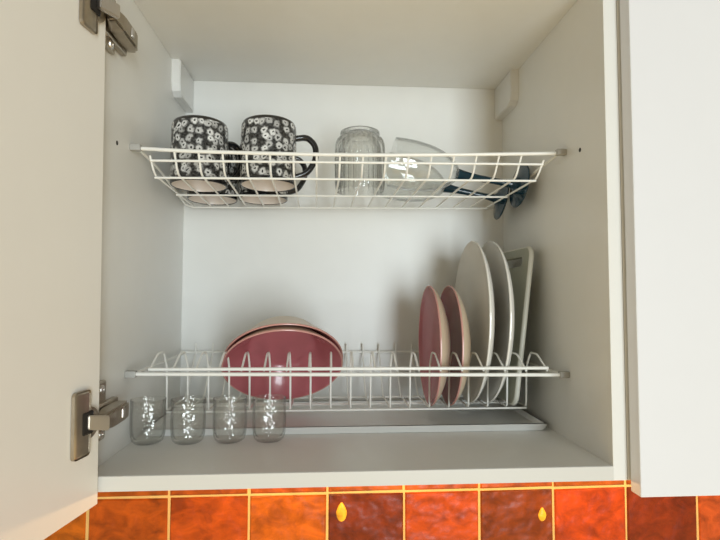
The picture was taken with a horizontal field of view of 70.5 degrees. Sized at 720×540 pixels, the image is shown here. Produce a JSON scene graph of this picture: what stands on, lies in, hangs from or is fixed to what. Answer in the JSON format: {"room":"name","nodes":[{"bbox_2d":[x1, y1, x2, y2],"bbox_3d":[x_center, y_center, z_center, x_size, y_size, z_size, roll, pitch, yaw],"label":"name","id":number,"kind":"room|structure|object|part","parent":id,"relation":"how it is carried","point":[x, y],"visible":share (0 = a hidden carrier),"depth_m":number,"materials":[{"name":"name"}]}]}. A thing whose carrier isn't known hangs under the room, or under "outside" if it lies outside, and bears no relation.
{"room":"kitchen","nodes":[
{"label":"kitchen","id":0,"kind":"room"},
{"bbox_2d":[44,480,719,539],"bbox_3d":[-0.012,0.557,0.889,2.592,2.150,0.026,0,-3,-4],"label":"wall","id":1,"kind":"structure","parent":0,"point":[576,510],"depth_m":0.89,"materials":[{"name":"orange tile"}]},
{"bbox_2d":[0,0,626,539],"bbox_3d":[-0.038,-0.073,0.434,0.684,0.618,0.941,0,-3,-4],"label":"upper cabinet","id":2,"kind":"object","parent":1,"relation":"attached to","point":[104,269],"visible":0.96,"depth_m":0.67,"materials":[{"name":"white laminate"}]},
{"bbox_3d":[-0.308,-0.083,0.241,0.024,0.618,0.597,0,-3,6],"label":"door","id":3,"kind":"part","parent":2,"relation":"part of","materials":[{"name":"white wood"}]},
{"bbox_2d":[82,410,93,435],"bbox_3d":[-0.267,0.150,0.500,0.002,0.022,0.016,0,-3,6],"label":"hinge","id":4,"kind":"object","parent":2,"relation":"on","point":[87,415],"depth_m":0.50,"materials":[{"name":"silver metal"}]},
{"bbox_2d":[90,0,100,15],"bbox_3d":[-0.270,-0.273,0.520,0.002,0.022,0.016,0,-3,6],"label":"hinge","id":5,"kind":"object","parent":2,"relation":"on","point":[95,5],"depth_m":0.52,"materials":[{"name":"silver metal"}]},
{"bbox_3d":[-0.282,0.153,0.560,0.008,0.064,0.062,0,-3,-4],"label":"mounting plate","id":6,"kind":"part","parent":2,"relation":"part of","materials":[{"name":"silver metal"}]},
{"bbox_3d":[-0.271,0.158,0.559,0.019,0.020,0.076,0,-3,-4],"label":"hinge arm","id":7,"kind":"part","parent":2,"relation":"part of","materials":[{"name":"silver metal"}]},
{"bbox_3d":[-0.281,-0.277,0.581,0.008,0.064,0.062,0,-3,-4],"label":"mounting plate","id":8,"kind":"part","parent":2,"relation":"part of","materials":[{"name":"silver metal"}]},
{"bbox_3d":[-0.270,-0.271,0.580,0.019,0.020,0.076,0,-3,-4],"label":"hinge arm","id":9,"kind":"part","parent":2,"relation":"part of","materials":[{"name":"silver metal"}]},
{"bbox_3d":[-0.302,-0.059,0.713,0.016,0.594,0.349,0,-3,-4],"label":"panel","id":10,"kind":"part","parent":2,"relation":"part of","materials":[{"name":"white laminate"}]},
{"bbox_2d":[130,398,166,445],"bbox_3d":[-0.269,0.191,0.646,0.043,0.055,0.043,0,-3,-4],"label":"shot glass","id":11,"kind":"object","parent":2,"relation":"on","point":[166,398],"visible":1,"depth_m":0.64,"materials":[{"name":"clear glass"}]},
{"bbox_2d":[170,399,205,444],"bbox_3d":[-0.218,0.191,0.648,0.043,0.055,0.043,3,-4,-44],"label":"shot glass","id":12,"kind":"object","parent":2,"relation":"on","point":[204,399],"visible":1,"depth_m":0.64,"materials":[{"name":"clear glass"}]},
{"bbox_2d":[213,399,246,443],"bbox_3d":[-0.167,0.192,0.654,0.043,0.055,0.043,0,-3,6],"label":"shot glass","id":13,"kind":"object","parent":2,"relation":"on","point":[214,399],"visible":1,"depth_m":0.65,"materials":[{"name":"clear glass"}]},
{"bbox_2d":[252,398,285,442],"bbox_3d":[-0.117,0.192,0.658,0.043,0.055,0.043,2,-3,-34],"label":"shot glass","id":14,"kind":"object","parent":2,"relation":"on","point":[284,398],"visible":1,"depth_m":0.65,"materials":[{"name":"clear glass"}]},
{"bbox_3d":[-0.024,-0.049,0.902,0.564,0.594,0.008,0,-3,-4],"label":"panel","id":15,"kind":"part","parent":2,"relation":"part of","materials":[{"name":"white laminate"}]},
{"bbox_2d":[143,399,547,435],"bbox_3d":[-0.018,0.221,0.773,0.550,0.010,0.172,0,-3,-4],"label":"drip tray","id":16,"kind":"object","parent":2,"relation":"on","point":[397,421],"visible":0.79,"depth_m":0.75,"materials":[{"name":"white plastic"}]},
{"bbox_2d":[125,343,569,412],"bbox_3d":[-0.016,0.158,0.763,0.564,0.089,0.240,0,-3,-4],"label":"dish rack","id":17,"kind":"object","parent":2,"relation":"attached to","point":[131,373],"visible":0.82,"depth_m":0.71,"materials":[{"name":"white metal"}]},
{"bbox_3d":[-0.289,0.135,0.748,0.004,0.003,0.234,0,-3,-4],"label":"rail","id":18,"kind":"part","parent":17,"relation":"part of","materials":[{"name":"white metal"}]},
{"bbox_2d":[221,325,342,399],"bbox_3d":[-0.110,0.135,0.730,0.171,0.124,0.130,1,-3,-16],"label":"bowl","id":19,"kind":"object","parent":17,"relation":"in","point":[278,340],"visible":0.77,"depth_m":0.76,"materials":[{"name":"pink ceramic"}]},
{"bbox_2d":[225,316,342,358],"bbox_3d":[-0.110,0.128,0.737,0.171,0.124,0.130,1,-3,-16],"label":"bowl","id":20,"kind":"object","parent":17,"relation":"in","point":[279,320],"visible":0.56,"depth_m":0.70,"materials":[{"name":"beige ceramic"}]},
{"bbox_3d":[-0.024,0.142,0.882,0.561,0.007,0.004,0,-3,-4],"label":"rail","id":21,"kind":"part","parent":17,"relation":"part of","materials":[{"name":"white metal"}]},
{"bbox_3d":[-0.019,0.204,0.816,0.513,0.003,0.003,0,-3,-4],"label":"trough rail","id":22,"kind":"part","parent":17,"relation":"part of","materials":[{"name":"white metal"}]},
{"bbox_3d":[-0.016,0.201,0.766,0.513,0.003,0.003,0,-3,-4],"label":"trough rail","id":23,"kind":"part","parent":17,"relation":"part of","materials":[{"name":"white metal"}]},
{"bbox_3d":[-0.014,0.199,0.726,0.513,0.003,0.003,0,-3,-4],"label":"trough rail","id":24,"kind":"part","parent":17,"relation":"part of","materials":[{"name":"white metal"}]},
{"bbox_3d":[-0.009,0.133,0.648,0.556,0.010,0.005,0,-3,-4],"label":"rail","id":25,"kind":"part","parent":17,"relation":"part of","materials":[{"name":"white metal"}]},
{"bbox_3d":[-0.009,0.127,0.654,0.513,0.006,0.004,0,-3,-4],"label":"loop rail","id":26,"kind":"part","parent":17,"relation":"part of","materials":[{"name":"white metal"}]},
{"bbox_2d":[418,285,449,405],"bbox_3d":[0.113,0.111,0.761,0.023,0.177,0.177,1,-3,-3],"label":"plate","id":27,"kind":"object","parent":17,"relation":"in","point":[434,333],"visible":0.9,"depth_m":0.79,"materials":[{"name":"pink ceramic"}]},
{"bbox_2d":[440,285,470,405],"bbox_3d":[0.142,0.112,0.763,0.023,0.177,0.177,1,-3,-3],"label":"plate","id":28,"kind":"object","parent":17,"relation":"in","point":[460,337],"visible":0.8,"depth_m":0.76,"materials":[{"name":"pink ceramic"}]},
{"bbox_2d":[455,241,494,402],"bbox_3d":[0.174,0.077,0.780,0.026,0.244,0.244,0,-3,0],"label":"plate","id":29,"kind":"object","parent":17,"relation":"in","point":[473,284],"visible":0.76,"depth_m":0.77,"materials":[{"name":"white ceramic"}]},
{"bbox_2d":[479,241,514,402],"bbox_3d":[0.201,0.077,0.782,0.028,0.244,0.244,0,-3,0],"label":"plate","id":30,"kind":"object","parent":17,"relation":"in","point":[497,262],"visible":0.59,"depth_m":0.74,"materials":[{"name":"white ceramic"}]},
{"bbox_2d":[497,246,533,405],"bbox_3d":[0.233,0.084,0.804,0.035,0.233,0.144,0,-3,-4],"label":"cutting board","id":31,"kind":"object","parent":17,"relation":"in","point":[521,277],"visible":0.55,"depth_m":0.75,"materials":[{"name":"grey plastic"}]},
{"bbox_3d":[0.257,0.142,0.783,0.004,0.003,0.234,0,-3,-4],"label":"rail","id":32,"kind":"part","parent":17,"relation":"part of","materials":[{"name":"white metal"}]},
{"bbox_2d":[129,143,566,208],"bbox_3d":[-0.015,-0.132,0.769,0.564,0.049,0.228,0,-3,-4],"label":"dish rack","id":33,"kind":"object","parent":2,"relation":"attached to","point":[133,147],"visible":0.99,"depth_m":0.68,"materials":[{"name":"white metal"}]},
{"bbox_3d":[-0.281,-0.131,0.755,0.017,0.040,0.221,0,-3,-4],"label":"rail","id":34,"kind":"part","parent":33,"relation":"part of","materials":[{"name":"white metal"}]},
{"bbox_2d":[170,115,240,191],"bbox_3d":[-0.219,-0.165,0.746,0.112,0.092,0.079,4,-6,-44],"label":"mug","id":35,"kind":"object","parent":33,"relation":"in","point":[199,132],"visible":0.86,"depth_m":0.70,"materials":[{"name":"ceramic"}]},
{"bbox_3d":[-0.192,-0.161,0.772,0.036,0.068,0.011,4,-6,-44],"label":"handle","id":36,"kind":"part","parent":35,"relation":"part of","materials":[{"name":"black ceramic"}]},
{"bbox_2d":[187,147,237,204],"bbox_3d":[-0.230,-0.160,0.815,0.079,0.092,0.112,3,-5,-32],"label":"mug","id":37,"kind":"object","parent":33,"relation":"in","point":[213,200],"visible":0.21,"depth_m":0.82,"materials":[{"name":"ceramic"}]},
{"bbox_2d":[238,144,306,204],"bbox_3d":[-0.141,-0.159,0.835,0.112,0.093,0.079,1,-4,-16],"label":"mug","id":38,"kind":"object","parent":33,"relation":"in","point":[241,190],"visible":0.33,"depth_m":0.84,"materials":[{"name":"ceramic"}]},
{"bbox_3d":[-0.105,-0.156,0.845,0.036,0.068,0.011,1,-4,-16],"label":"handle","id":39,"kind":"part","parent":38,"relation":"part of","materials":[{"name":"black ceramic"}]},
{"bbox_2d":[240,114,318,191],"bbox_3d":[-0.116,-0.166,0.737,0.112,0.092,0.079,1,-4,-8],"label":"mug","id":40,"kind":"object","parent":33,"relation":"in","point":[264,132],"visible":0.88,"depth_m":0.70,"materials":[{"name":"ceramic"}]},
{"bbox_3d":[-0.078,-0.163,0.742,0.036,0.068,0.011,1,-4,-8],"label":"handle","id":41,"kind":"part","parent":40,"relation":"part of","materials":[{"name":"black ceramic"}]},
{"bbox_3d":[-0.031,-0.106,0.872,0.503,0.007,0.003,0,-3,-4],"label":"basket rail","id":42,"kind":"part","parent":33,"relation":"part of","materials":[{"name":"white metal"}]},
{"bbox_3d":[-0.022,-0.113,0.779,0.506,0.007,0.003,0,-3,-4],"label":"basket rail","id":43,"kind":"part","parent":33,"relation":"part of","materials":[{"name":"white metal"}]},
{"bbox_3d":[-0.013,-0.121,0.679,0.507,0.007,0.003,0,-3,-4],"label":"basket rail","id":44,"kind":"part","parent":33,"relation":"part of","materials":[{"name":"white metal"}]},
{"bbox_3d":[-0.011,-0.140,0.665,0.512,0.008,0.003,0,-3,-4],"label":"basket rail","id":45,"kind":"part","parent":33,"relation":"part of","materials":[{"name":"white metal"}]},
{"bbox_3d":[-0.008,-0.153,0.662,0.556,0.013,0.005,0,-3,-4],"label":"rail","id":46,"kind":"part","parent":33,"relation":"part of","materials":[{"name":"white metal"}]},
{"bbox_2d":[335,126,384,194],"bbox_3d":[0.000,-0.165,0.775,0.077,0.093,0.076,0,-4,-4],"label":"tumbler","id":47,"kind":"object","parent":33,"relation":"on","point":[355,136],"visible":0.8,"depth_m":0.77,"materials":[{"name":"clear glass"}]},
{"bbox_2d":[383,152,508,219],"bbox_3d":[0.140,-0.141,0.859,0.212,0.112,0.077,0,-3,-3],"label":"wine glass","id":48,"kind":"object","parent":33,"relation":"in","point":[499,207],"visible":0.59,"depth_m":0.85,"materials":[{"name":"blue"}]},
{"bbox_2d":[383,152,443,201],"bbox_3d":[0.092,-0.150,0.857,0.104,0.077,0.077,12,-3,-1],"label":"bowl","id":49,"kind":"object","parent":48,"relation":"on","point":[390,152],"depth_m":0.86,"materials":[{"name":"clear glass"}]},
{"bbox_3d":[0.183,-0.130,0.859,0.086,0.018,0.018,12,-3,-1],"label":"stem","id":50,"kind":"part","parent":48,"relation":"part of","materials":[{"name":"blue glass"}]},
{"bbox_2d":[386,137,529,207],"bbox_3d":[0.148,-0.148,0.784,0.213,0.102,0.077,0,-3,-7],"label":"wine glass","id":51,"kind":"object","parent":33,"relation":"in","point":[517,197],"visible":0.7,"depth_m":0.78,"materials":[{"name":"blue"}]},
{"bbox_3d":[0.192,-0.140,0.786,0.087,0.018,0.018,9,-4,-5],"label":"stem","id":52,"kind":"part","parent":51,"relation":"part of","materials":[{"name":"blue glass"}]},
{"bbox_3d":[0.243,-0.132,0.789,0.033,0.040,0.221,0,-3,-4],"label":"rail","id":53,"kind":"part","parent":33,"relation":"part of","materials":[{"name":"white metal"}]},
{"bbox_3d":[-0.013,0.231,0.713,0.564,0.016,0.340,0,-3,-4],"label":"panel","id":54,"kind":"part","parent":2,"relation":"part of","materials":[{"name":"white laminate"}]},
{"bbox_3d":[-0.012,-0.347,0.742,0.564,0.016,0.340,0,-3,-4],"label":"panel","id":55,"kind":"part","parent":2,"relation":"part of","materials":[{"name":"white laminate"}]},
{"bbox_3d":[0.277,-0.056,0.750,0.016,0.594,0.349,0,-3,-4],"label":"panel","id":56,"kind":"part","parent":2,"relation":"part of","materials":[{"name":"white laminate"}]},
{"bbox_2d":[616,0,719,496],"bbox_3d":[0.485,-0.056,0.754,0.399,0.617,0.370,0,-3,-4],"label":"upper cabinet","id":57,"kind":"object","parent":1,"relation":"attached to","point":[668,51],"visible":0.6,"depth_m":0.56,"materials":[{"name":"white laminate"}]},
{"bbox_3d":[0.293,-0.056,0.751,0.016,0.594,0.349,0,-3,-4],"label":"panel","id":58,"kind":"part","parent":57,"relation":"part of","materials":[{"name":"white laminate"}]},
{"bbox_2d":[386,137,458,191],"bbox_3d":[0.100,-0.155,0.777,0.105,0.077,0.077,9,-4,-5],"label":"bowl","id":59,"kind":"object","parent":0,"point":[457,173],"depth_m":0.78,"materials":[{"name":"clear glass"}]}
]}

